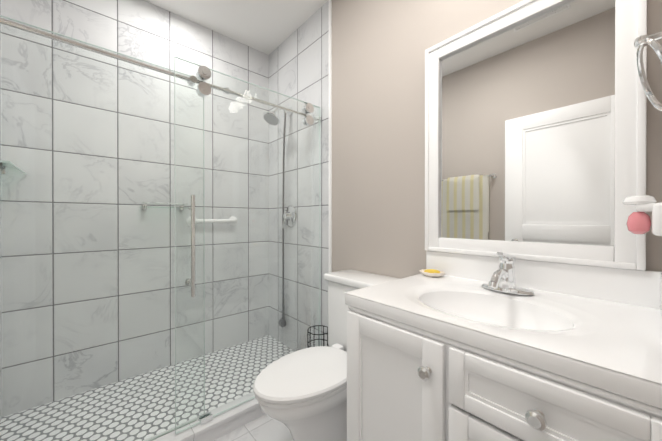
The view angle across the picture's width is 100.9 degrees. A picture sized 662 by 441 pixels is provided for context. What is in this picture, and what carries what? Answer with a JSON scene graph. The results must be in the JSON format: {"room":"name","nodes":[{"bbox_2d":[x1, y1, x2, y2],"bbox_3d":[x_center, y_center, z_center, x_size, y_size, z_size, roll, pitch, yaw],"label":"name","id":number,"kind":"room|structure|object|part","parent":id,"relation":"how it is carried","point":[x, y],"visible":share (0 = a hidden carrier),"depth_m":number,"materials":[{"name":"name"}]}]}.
{"room":"bathroom","nodes":[
{"label":"bathroom","id":0,"kind":"room"},
{"bbox_2d":[0,0,2,421],"bbox_3d":[-1.505,-0.178,1.113,0.100,2.572,0.923,0,0,-41],"label":"wall tiles","id":1,"kind":"structure","parent":0,"point":[1,408],"depth_m":1.41,"materials":[{"name":"white tile"}]},
{"bbox_2d":[0,160,26,174],"bbox_3d":[-1.533,-0.248,1.288,0.088,0.038,0.416,0,0,-41],"label":"shower shelf","id":2,"kind":"object","parent":1,"relation":"attached to","point":[10,167],"depth_m":1.31,"materials":[{"name":"clear glass"}]},
{"bbox_2d":[1,0,268,416],"bbox_3d":[-1.163,-0.181,1.963,1.538,2.572,0.100,0,0,-41],"label":"wall tile","id":3,"kind":"structure","parent":0,"point":[144,30],"depth_m":1.74,"materials":[{"name":"white tile"}]},
{"bbox_2d":[139,202,188,209],"bbox_3d":[-1.129,-0.096,1.858,0.281,0.046,0.101,0,0,-41],"label":"shower shelf","id":4,"kind":"object","parent":3,"relation":"attached to","point":[144,207],"depth_m":1.82,"materials":[{"name":"clear glass"}]},
{"bbox_2d":[186,216,237,225],"bbox_3d":[-0.887,0.004,2.091,0.381,0.076,0.074,0,0,-41],"label":"grab bar","id":5,"kind":"object","parent":3,"relation":"attached to","point":[231,220],"depth_m":2.06,"materials":[{"name":"white plastic"}]},
{"bbox_2d":[145,0,327,54],"bbox_3d":[-0.386,-1.494,1.078,1.738,0.060,2.449,0,0,-41],"label":"ceiling","id":6,"kind":"structure","parent":0,"point":[267,27],"depth_m":1.97,"materials":[{"name":"paint"}]},
{"bbox_2d":[214,414,292,440],"bbox_3d":[-0.386,1.138,1.088,1.738,0.060,2.449,0,0,-41],"label":"floor","id":7,"kind":"structure","parent":0,"point":[265,427],"depth_m":1.43,"materials":[{"name":"tile"}]},
{"bbox_2d":[0,335,294,440],"bbox_3d":[-0.908,1.063,1.679,1.538,0.085,0.671,0,0,-41],"label":"shower floor","id":8,"kind":"structure","parent":7,"relation":"on","point":[48,429],"depth_m":1.54,"materials":[{"name":"tile"}]},
{"bbox_2d":[143,392,264,440],"bbox_3d":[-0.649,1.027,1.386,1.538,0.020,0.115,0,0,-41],"label":"shower curb","id":9,"kind":"object","parent":7,"relation":"on","point":[216,421],"visible":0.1,"depth_m":1.39,"materials":[{"name":"stone"}]},
{"bbox_2d":[0,15,320,440],"bbox_3d":[-0.643,0.122,1.375,1.536,1.789,0.112,0,0,-41],"label":"shower door","id":10,"kind":"structure","parent":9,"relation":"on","point":[203,75],"depth_m":1.33,"materials":[{"name":"clear glass"}]},
{"bbox_3d":[-0.405,0.118,1.583,0.883,1.781,0.008,0,0,-41],"label":"glass door","id":11,"kind":"part","parent":10,"relation":"part of","materials":[{"name":"clear glass"}]},
{"bbox_2d":[307,325,327,347],"bbox_3d":[-0.074,0.887,1.677,0.150,0.438,0.150,0,0,-41],"label":"wire basket","id":12,"kind":"object","parent":7,"relation":"on","point":[323,334],"visible":0.19,"depth_m":1.72,"materials":[{"name":"black metal"}]},
{"bbox_2d":[253,269,398,440],"bbox_3d":[-0.010,0.702,1.268,0.726,0.812,0.434,0,0,-41],"label":"toilet","id":13,"kind":"object","parent":7,"relation":"on","point":[301,395],"visible":0.5,"depth_m":1.14,"materials":[{"name":"ceramic"}]},
{"bbox_2d":[345,251,661,440],"bbox_3d":[0.475,0.607,0.825,0.587,1.005,0.715,0,0,-41],"label":"bathroom vanity","id":14,"kind":"object","parent":7,"relation":"on","point":[501,347],"visible":1,"depth_m":0.68,"materials":[{"name":"white paint"}]},
{"bbox_2d":[419,269,444,276],"bbox_3d":[0.441,0.227,1.191,0.093,0.029,0.111,0,0,-41],"label":"soap dish","id":15,"kind":"object","parent":14,"relation":"on","point":[431,273],"visible":1,"depth_m":1.17,"materials":[{"name":"white ceramic"}]},
{"bbox_2d":[481,252,534,295],"bbox_3d":[0.562,0.173,0.904,0.174,0.138,0.163,0,0,-41],"label":"faucet","id":16,"kind":"object","parent":14,"relation":"on","point":[502,282],"depth_m":0.92,"materials":[{"name":"silver metal"}]},
{"bbox_2d":[332,0,661,278],"bbox_3d":[0.533,-0.178,1.279,0.100,2.572,1.526,0,0,-41],"label":"wall","id":17,"kind":"structure","parent":0,"point":[379,47],"depth_m":1.46,"materials":[{"name":"beige paint"}]},
{"bbox_2d":[269,0,328,350],"bbox_3d":[-0.277,-0.182,2.197,0.100,2.572,0.923,0,0,-41],"label":"wall tiles","id":18,"kind":"structure","parent":17,"relation":"attached to","point":[299,63],"depth_m":2.07,"materials":[{"name":"white tile"}]},
{"bbox_2d":[263,107,292,326],"bbox_3d":[-0.417,-0.016,2.102,0.235,1.749,0.174,0,0,-41],"label":"shower head","id":19,"kind":"object","parent":18,"relation":"attached to","point":[268,115],"depth_m":2.18},
{"bbox_2d":[282,205,296,227],"bbox_3d":[-0.343,-0.029,2.145,0.067,0.181,0.170,0,0,-41],"label":"shower valve","id":20,"kind":"object","parent":18,"relation":"attached to","point":[290,221],"depth_m":2.13,"materials":[{"name":"silver metal"}]},
{"bbox_2d":[329,0,331,272],"bbox_3d":[-0.006,-0.180,1.808,0.008,2.572,0.022,0,0,-41],"label":"trim","id":21,"kind":"structure","parent":17,"relation":"attached to","point":[330,136],"depth_m":1.80,"materials":[{"name":"white paint"}]},
{"bbox_2d":[425,0,646,270],"bbox_3d":[0.667,-0.323,1.022,0.036,0.924,0.671,0,0,-41],"label":"vanity mirror","id":22,"kind":"object","parent":17,"relation":"attached to","point":[535,127],"visible":1,"depth_m":0.96,"materials":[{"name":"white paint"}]},
{"bbox_3d":[0.392,-0.174,0.203,1.538,2.572,0.100,0,0,-41],"label":"wall","id":23,"kind":"structure","parent":0,"visible":0},
{"bbox_2d":[622,195,661,235],"bbox_3d":[0.737,-0.010,0.633,0.072,0.116,0.086,0,0,-41],"label":"air freshener","id":24,"kind":"object","parent":23,"relation":"attached to","point":[639,221],"visible":1,"depth_m":0.63,"materials":[{"name":"white plastic"}]},
{"bbox_2d":[634,31,661,110],"bbox_3d":[0.740,-0.345,0.622,0.171,0.196,0.068,0,0,-41],"label":"towel ring","id":25,"kind":"object","parent":23,"relation":"attached to","point":[642,42],"visible":1,"depth_m":0.65,"materials":[{"name":"silver metal"}]}
]}

